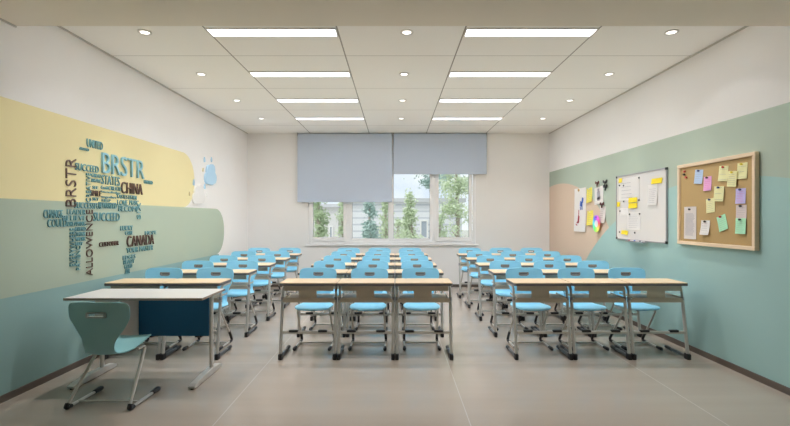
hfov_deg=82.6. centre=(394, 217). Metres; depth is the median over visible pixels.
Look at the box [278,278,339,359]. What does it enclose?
student desk
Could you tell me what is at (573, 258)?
chair
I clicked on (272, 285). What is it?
baseboard
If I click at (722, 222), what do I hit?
note
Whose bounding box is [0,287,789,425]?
floor
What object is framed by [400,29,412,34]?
recessed light
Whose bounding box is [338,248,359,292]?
chair
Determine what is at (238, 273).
student desk
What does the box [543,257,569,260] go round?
student desk
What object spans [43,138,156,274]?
sign
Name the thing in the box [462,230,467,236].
ground
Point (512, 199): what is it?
wall
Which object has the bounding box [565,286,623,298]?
tray
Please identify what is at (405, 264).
chair
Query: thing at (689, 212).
note
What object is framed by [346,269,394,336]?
student desk
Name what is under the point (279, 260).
student desk
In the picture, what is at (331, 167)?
roller blind
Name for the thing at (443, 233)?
tree
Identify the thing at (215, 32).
recessed light
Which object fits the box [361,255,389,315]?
chair
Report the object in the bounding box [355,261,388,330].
chair
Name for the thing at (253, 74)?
diffuser
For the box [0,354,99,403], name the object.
baseboard
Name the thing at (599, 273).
student desk
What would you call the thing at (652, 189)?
paper sheet
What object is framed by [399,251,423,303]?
chair
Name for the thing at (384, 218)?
tree
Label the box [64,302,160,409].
chair
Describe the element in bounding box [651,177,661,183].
sticky note
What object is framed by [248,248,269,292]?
chair
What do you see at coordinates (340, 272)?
student desk
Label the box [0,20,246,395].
wall
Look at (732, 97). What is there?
wall
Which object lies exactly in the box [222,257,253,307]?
student desk
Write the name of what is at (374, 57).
ceiling
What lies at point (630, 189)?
paper sheet
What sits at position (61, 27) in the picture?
trim
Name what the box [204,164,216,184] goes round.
cutout
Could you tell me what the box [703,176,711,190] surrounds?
note
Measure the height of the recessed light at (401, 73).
0.007 m
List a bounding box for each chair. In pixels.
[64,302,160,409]
[143,268,182,349]
[182,261,213,268]
[182,268,233,350]
[210,255,237,312]
[216,261,257,329]
[231,251,255,299]
[240,255,275,315]
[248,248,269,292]
[259,251,289,303]
[274,248,300,294]
[293,268,336,350]
[309,261,344,330]
[320,255,350,315]
[331,251,355,256]
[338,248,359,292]
[348,268,387,350]
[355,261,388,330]
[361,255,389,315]
[365,251,389,293]
[368,248,390,293]
[399,248,420,252]
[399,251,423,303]
[401,255,429,315]
[401,261,434,330]
[402,268,440,350]
[459,248,483,294]
[467,251,491,303]
[477,255,509,315]
[489,248,511,292]
[489,261,527,330]
[501,251,524,303]
[506,268,553,350]
[515,255,549,315]
[520,248,542,252]
[534,260,575,329]
[535,251,563,302]
[554,255,586,312]
[558,268,608,350]
[577,260,621,330]
[608,268,662,350]
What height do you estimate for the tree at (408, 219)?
2.585 m
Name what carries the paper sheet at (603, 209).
attached to the wall at (732, 97)
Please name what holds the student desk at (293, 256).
on the floor
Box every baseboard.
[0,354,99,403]
[255,284,489,286]
[606,309,789,395]
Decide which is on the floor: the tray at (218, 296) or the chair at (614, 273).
the chair at (614, 273)
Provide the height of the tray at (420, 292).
0.125 m
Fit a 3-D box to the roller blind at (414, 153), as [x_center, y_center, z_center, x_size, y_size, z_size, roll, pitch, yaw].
[0.905,-1.154,9.023,1.874,1.080,0.092,0,0,0]
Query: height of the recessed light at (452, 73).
0.010 m
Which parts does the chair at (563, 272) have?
leg, leg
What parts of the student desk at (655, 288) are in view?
leg, cross rail, foot rail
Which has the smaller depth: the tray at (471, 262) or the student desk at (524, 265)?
the student desk at (524, 265)
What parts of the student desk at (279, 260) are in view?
foot rail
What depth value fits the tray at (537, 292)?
4.50 m
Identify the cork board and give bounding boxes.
[677,151,758,250]
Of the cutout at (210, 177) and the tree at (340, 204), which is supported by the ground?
the tree at (340, 204)
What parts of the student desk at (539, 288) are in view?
leg, cross rail, foot rail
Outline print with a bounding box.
[597,189,599,200]
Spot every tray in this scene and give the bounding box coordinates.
[111,286,159,288]
[168,286,226,298]
[182,275,196,277]
[231,275,252,285]
[255,267,272,276]
[273,261,287,269]
[284,286,334,298]
[287,257,299,263]
[342,286,390,298]
[399,286,447,298]
[469,261,477,269]
[480,267,491,276]
[492,275,508,285]
[510,286,565,298]
[545,275,557,277]
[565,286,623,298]
[595,275,607,277]
[619,286,681,298]
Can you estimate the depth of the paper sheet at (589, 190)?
7.19 m
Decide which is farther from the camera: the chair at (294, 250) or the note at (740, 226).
the chair at (294, 250)
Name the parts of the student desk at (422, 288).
foot rail, cross rail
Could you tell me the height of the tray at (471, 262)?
0.125 m
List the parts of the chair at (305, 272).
leg, leg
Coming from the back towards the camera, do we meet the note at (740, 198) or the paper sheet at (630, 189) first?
the paper sheet at (630, 189)
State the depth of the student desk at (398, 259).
6.97 m
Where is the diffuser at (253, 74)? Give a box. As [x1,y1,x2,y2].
[251,73,349,76]
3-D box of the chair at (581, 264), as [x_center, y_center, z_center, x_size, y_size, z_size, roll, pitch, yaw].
[2.605,0.983,5.746,0.420,0.831,0.414,0,0,-1]
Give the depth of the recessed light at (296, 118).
7.67 m
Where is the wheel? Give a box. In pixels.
[593,215,599,231]
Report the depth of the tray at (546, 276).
5.34 m
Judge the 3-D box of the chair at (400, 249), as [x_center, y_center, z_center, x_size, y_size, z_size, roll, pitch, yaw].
[0.286,0.983,8.260,0.420,0.831,0.414,0,0,-1]
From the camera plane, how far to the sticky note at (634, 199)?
5.86 m
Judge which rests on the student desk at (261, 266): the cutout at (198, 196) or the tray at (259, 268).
the tray at (259, 268)
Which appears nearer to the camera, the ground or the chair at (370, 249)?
the chair at (370, 249)
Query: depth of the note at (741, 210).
4.00 m
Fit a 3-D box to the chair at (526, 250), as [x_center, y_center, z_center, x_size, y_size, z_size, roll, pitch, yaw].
[2.559,0.983,8.264,0.420,0.831,0.414,0,0,-1]
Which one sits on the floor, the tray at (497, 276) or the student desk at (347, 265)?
the student desk at (347, 265)
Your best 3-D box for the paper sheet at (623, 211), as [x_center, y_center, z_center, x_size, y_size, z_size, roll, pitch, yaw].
[3.096,-0.077,6.083,0.003,0.097,0.213,0,0,0]
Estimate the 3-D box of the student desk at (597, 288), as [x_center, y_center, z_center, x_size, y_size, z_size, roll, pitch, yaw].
[2.042,1.024,4.610,0.572,0.752,0.405,0,0,0]
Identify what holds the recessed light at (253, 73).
in the ceiling
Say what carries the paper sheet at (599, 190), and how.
attached to the wall at (732, 97)
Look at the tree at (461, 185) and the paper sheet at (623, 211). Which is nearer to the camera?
the paper sheet at (623, 211)
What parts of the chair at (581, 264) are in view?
leg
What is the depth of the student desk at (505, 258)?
6.97 m
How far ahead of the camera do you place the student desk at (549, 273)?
5.30 m
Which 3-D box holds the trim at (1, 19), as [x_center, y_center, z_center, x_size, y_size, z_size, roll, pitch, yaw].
[0.070,-1.494,0.963,6.089,0.012,5.125,0,0,0]
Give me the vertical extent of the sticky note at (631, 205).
0.066 m
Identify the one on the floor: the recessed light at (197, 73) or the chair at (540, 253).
the chair at (540, 253)
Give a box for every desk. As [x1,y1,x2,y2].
[63,289,224,389]
[104,278,177,359]
[150,269,197,336]
[160,278,231,359]
[196,263,231,320]
[200,269,256,336]
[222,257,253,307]
[228,263,275,320]
[231,253,267,298]
[249,257,290,307]
[265,253,301,298]
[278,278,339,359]
[297,269,348,336]
[310,263,354,320]
[321,257,358,291]
[337,278,394,359]
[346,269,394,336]
[353,263,394,320]
[358,257,394,291]
[362,253,394,262]
[395,253,427,262]
[395,257,431,291]
[395,263,436,320]
[395,269,443,336]
[395,278,452,359]
[457,253,492,298]
[465,257,504,307]
[475,263,521,320]
[488,269,542,336]
[501,257,530,307]
[506,278,572,359]
[516,263,563,320]
[534,269,591,336]
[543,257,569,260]
[560,263,606,320]
[560,278,631,359]
[580,269,642,336]
[614,278,690,359]
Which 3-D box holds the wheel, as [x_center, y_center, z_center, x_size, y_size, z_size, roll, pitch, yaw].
[3.092,0.095,6.883,0.046,0.260,0.250,0,0,0]
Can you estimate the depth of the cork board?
4.28 m
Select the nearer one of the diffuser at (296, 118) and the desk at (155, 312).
the desk at (155, 312)
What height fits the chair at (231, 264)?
0.831 m
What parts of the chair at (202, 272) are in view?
leg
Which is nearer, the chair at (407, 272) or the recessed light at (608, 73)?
the chair at (407, 272)
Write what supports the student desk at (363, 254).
on the floor
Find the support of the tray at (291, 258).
on the student desk at (293, 256)
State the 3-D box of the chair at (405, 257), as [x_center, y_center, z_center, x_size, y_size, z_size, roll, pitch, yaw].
[0.294,0.983,6.581,0.420,0.831,0.414,0,0,0]
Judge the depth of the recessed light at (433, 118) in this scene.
7.67 m
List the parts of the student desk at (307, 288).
foot rail, cross rail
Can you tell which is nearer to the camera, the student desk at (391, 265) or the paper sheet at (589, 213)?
the student desk at (391, 265)
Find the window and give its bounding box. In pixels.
[306,148,478,245]
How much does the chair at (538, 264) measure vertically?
0.831 m
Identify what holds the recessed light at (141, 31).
in the ceiling
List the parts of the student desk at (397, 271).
foot rail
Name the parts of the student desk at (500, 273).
cross rail, foot rail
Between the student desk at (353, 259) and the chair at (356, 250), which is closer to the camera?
the student desk at (353, 259)
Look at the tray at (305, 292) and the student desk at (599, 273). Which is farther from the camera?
the student desk at (599, 273)
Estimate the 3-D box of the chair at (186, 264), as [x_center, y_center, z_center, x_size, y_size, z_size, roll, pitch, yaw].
[-2.590,0.983,5.741,0.420,0.831,0.414,0,0,0]
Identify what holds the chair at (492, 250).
on the floor
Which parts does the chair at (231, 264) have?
leg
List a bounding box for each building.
[314,204,341,236]
[353,198,465,237]
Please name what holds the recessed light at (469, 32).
in the ceiling
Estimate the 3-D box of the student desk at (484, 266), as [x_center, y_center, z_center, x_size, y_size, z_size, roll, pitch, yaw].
[1.431,1.024,6.286,0.572,0.752,0.405,0,0,0]
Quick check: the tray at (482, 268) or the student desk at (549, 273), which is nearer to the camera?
the student desk at (549, 273)
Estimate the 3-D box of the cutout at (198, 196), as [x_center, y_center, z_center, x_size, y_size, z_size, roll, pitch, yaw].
[-2.966,-0.353,6.800,0.020,0.294,0.432,0,0,0]
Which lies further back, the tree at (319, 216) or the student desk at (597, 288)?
the tree at (319, 216)
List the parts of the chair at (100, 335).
leg, leg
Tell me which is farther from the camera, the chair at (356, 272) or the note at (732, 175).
the chair at (356, 272)
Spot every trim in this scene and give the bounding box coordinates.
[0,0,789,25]
[0,18,16,27]
[57,26,747,133]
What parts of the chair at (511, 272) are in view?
leg, leg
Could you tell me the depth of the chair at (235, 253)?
7.61 m
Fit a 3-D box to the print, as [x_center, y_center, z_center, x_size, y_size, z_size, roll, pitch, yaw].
[3.106,-0.349,6.868,0.001,0.185,0.100,0,-6,0]
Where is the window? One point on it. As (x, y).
(347, 239)
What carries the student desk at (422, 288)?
on the floor
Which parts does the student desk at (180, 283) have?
leg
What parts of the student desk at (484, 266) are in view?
foot rail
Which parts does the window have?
sash, sash, sill, sash, sash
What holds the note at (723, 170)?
attached to the cork board
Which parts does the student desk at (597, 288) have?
cross rail, foot rail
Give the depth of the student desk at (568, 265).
6.13 m
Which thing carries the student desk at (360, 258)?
on the floor
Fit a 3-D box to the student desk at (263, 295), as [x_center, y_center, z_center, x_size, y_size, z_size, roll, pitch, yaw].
[-2.542,1.024,7.962,0.572,0.752,0.405,0,0,0]
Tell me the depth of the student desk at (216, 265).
6.13 m
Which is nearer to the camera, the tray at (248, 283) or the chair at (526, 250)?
the tray at (248, 283)
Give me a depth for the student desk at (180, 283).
4.50 m
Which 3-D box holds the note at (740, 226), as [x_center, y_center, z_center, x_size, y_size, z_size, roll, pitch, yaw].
[3.076,0.076,4.011,0.024,0.138,0.120,0,0,0]
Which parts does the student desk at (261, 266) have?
foot rail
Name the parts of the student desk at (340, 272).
foot rail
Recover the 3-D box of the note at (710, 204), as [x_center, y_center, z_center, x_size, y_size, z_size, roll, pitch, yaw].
[3.078,-0.117,4.399,0.020,0.150,0.132,0,0,0]
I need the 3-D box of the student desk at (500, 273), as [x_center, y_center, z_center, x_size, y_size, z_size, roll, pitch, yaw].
[1.448,1.024,5.448,0.572,0.752,0.405,0,0,0]
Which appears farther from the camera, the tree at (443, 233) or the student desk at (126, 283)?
the tree at (443, 233)
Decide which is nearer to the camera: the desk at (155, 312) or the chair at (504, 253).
the desk at (155, 312)
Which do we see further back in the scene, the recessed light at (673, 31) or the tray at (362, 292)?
the tray at (362, 292)
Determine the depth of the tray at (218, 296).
4.50 m
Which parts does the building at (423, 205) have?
glass pane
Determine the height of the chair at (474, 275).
0.831 m
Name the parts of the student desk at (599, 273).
foot rail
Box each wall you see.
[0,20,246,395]
[247,133,548,283]
[549,26,789,387]
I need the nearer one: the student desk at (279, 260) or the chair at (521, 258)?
the chair at (521, 258)
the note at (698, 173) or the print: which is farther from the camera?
the print
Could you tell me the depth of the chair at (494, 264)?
5.91 m
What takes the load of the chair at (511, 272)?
on the floor
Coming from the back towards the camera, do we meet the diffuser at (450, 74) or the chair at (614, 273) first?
the diffuser at (450, 74)
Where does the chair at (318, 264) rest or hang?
on the floor
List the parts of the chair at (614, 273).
leg, leg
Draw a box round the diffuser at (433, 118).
[433,118,500,119]
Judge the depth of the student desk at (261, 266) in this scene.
6.16 m
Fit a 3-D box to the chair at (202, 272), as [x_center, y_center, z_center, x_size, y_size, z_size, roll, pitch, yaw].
[-2.029,0.983,4.908,0.420,0.831,0.414,0,0,0]
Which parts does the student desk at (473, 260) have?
foot rail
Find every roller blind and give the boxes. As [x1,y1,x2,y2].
[297,133,391,201]
[393,133,486,173]
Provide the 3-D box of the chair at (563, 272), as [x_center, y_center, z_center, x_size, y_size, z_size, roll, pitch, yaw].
[2.043,0.983,4.906,0.420,0.831,0.414,0,0,-1]
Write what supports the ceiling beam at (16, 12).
attached to the wall at (58, 91)
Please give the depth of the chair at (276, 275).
7.58 m
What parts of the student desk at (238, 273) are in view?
foot rail, cross rail, leg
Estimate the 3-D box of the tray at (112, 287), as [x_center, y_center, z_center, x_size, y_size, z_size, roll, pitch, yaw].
[-2.598,0.748,4.632,0.490,0.125,0.276,0,0,0]
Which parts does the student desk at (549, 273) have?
foot rail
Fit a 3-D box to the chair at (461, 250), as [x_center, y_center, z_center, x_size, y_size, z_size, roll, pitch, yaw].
[1.401,0.983,8.259,0.420,0.831,0.414,0,0,0]
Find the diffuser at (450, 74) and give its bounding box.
[449,73,549,76]
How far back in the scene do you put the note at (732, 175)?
4.10 m
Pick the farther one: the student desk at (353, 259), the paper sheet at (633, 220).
the student desk at (353, 259)
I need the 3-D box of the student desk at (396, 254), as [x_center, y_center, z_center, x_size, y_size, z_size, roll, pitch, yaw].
[0.287,1.024,7.962,0.572,0.752,0.405,0,0,0]
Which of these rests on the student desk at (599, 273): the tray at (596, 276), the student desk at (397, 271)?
the tray at (596, 276)
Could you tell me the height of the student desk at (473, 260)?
0.752 m
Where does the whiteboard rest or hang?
attached to the wall at (732, 97)
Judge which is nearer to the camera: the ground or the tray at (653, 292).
the tray at (653, 292)
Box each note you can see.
[628,197,636,202]
[628,203,636,207]
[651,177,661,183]
[684,207,695,238]
[694,170,702,183]
[699,220,709,234]
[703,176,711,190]
[706,198,714,212]
[713,186,723,200]
[717,214,727,231]
[718,166,728,180]
[727,171,736,186]
[735,188,745,203]
[735,218,745,233]
[736,205,746,217]
[737,162,747,178]
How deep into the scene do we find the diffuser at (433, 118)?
7.70 m
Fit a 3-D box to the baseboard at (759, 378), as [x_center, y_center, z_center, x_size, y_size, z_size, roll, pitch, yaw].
[3.108,1.373,3.735,0.012,0.055,10.670,0,0,0]
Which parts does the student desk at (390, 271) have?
foot rail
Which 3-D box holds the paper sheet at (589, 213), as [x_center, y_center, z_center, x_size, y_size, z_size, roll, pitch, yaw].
[3.103,0.006,7.167,0.024,0.244,0.228,0,0,0]
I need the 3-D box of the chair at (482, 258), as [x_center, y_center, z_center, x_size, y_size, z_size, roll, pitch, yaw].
[1.433,0.983,6.584,0.420,0.831,0.414,0,0,0]
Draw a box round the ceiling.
[62,26,743,132]
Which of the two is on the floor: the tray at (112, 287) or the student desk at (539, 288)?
the student desk at (539, 288)
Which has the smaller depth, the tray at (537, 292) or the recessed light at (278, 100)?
the tray at (537, 292)
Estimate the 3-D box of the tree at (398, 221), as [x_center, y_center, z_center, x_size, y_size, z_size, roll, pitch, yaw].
[0.132,0.833,15.956,0.820,1.740,0.840,0,0,20]
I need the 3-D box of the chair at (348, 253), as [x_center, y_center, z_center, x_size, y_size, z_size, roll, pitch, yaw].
[-0.870,0.983,7.421,0.420,0.831,0.414,0,0,1]
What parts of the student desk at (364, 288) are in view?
foot rail, cross rail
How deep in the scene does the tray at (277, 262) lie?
7.01 m
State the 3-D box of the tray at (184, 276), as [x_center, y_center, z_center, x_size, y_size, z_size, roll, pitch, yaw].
[-2.584,0.748,5.470,0.490,0.125,0.276,0,0,0]
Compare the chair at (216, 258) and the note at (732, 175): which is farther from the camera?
the chair at (216, 258)
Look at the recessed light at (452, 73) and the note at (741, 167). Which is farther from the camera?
the recessed light at (452, 73)
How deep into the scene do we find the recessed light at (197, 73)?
5.31 m
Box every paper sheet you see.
[574,187,585,231]
[586,187,591,202]
[586,210,592,224]
[594,186,602,204]
[599,206,605,222]
[619,176,638,200]
[620,208,627,214]
[627,212,639,229]
[647,184,656,204]
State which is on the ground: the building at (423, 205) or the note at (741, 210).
the building at (423, 205)
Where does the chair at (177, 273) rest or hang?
on the floor
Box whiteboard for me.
[616,167,667,243]
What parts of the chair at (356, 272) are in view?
leg, leg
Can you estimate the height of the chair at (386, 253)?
0.831 m
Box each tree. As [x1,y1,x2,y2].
[314,202,330,236]
[334,202,342,236]
[361,202,381,237]
[377,202,396,237]
[394,217,405,237]
[400,188,424,237]
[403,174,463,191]
[439,174,467,236]
[439,213,447,236]
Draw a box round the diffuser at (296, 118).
[296,118,363,119]
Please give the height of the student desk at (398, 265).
0.752 m
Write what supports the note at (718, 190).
attached to the cork board
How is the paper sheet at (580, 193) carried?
attached to the wall at (732, 97)
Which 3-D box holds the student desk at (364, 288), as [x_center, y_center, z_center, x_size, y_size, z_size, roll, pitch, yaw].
[-0.287,1.024,4.610,0.572,0.752,0.405,0,0,0]
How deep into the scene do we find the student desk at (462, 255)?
7.84 m
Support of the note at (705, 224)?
attached to the cork board
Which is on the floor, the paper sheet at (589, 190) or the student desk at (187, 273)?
the student desk at (187, 273)
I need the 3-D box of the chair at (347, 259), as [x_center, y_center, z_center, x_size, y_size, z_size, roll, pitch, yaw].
[-0.868,0.983,6.583,0.420,0.831,0.414,0,0,1]
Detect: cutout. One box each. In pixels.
[192,185,204,203]
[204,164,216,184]
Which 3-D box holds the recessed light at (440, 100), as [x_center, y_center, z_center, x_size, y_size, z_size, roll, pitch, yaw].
[1.230,-1.690,6.500,1.184,0.010,0.180,0,0,0]
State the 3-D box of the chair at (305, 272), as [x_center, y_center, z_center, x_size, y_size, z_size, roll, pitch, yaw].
[-0.870,0.983,4.907,0.420,0.831,0.414,0,0,1]
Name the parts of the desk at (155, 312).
leg, drawer, modesty panel, leg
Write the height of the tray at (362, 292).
0.125 m
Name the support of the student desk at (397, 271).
on the floor
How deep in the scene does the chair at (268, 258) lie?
6.74 m
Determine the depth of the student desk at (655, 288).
4.50 m
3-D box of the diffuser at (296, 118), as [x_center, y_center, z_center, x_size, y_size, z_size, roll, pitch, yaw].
[-1.113,-1.690,7.690,1.148,0.007,0.155,0,0,0]
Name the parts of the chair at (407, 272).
leg, leg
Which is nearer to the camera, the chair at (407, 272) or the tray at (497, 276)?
the chair at (407, 272)
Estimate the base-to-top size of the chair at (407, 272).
0.831 m
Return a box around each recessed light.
[137,29,151,34]
[196,72,206,75]
[205,28,337,36]
[249,71,350,76]
[276,99,358,101]
[295,117,363,119]
[399,72,408,75]
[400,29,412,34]
[432,117,502,119]
[439,99,522,101]
[448,71,551,76]
[463,28,598,36]
[603,72,614,75]
[664,29,678,34]

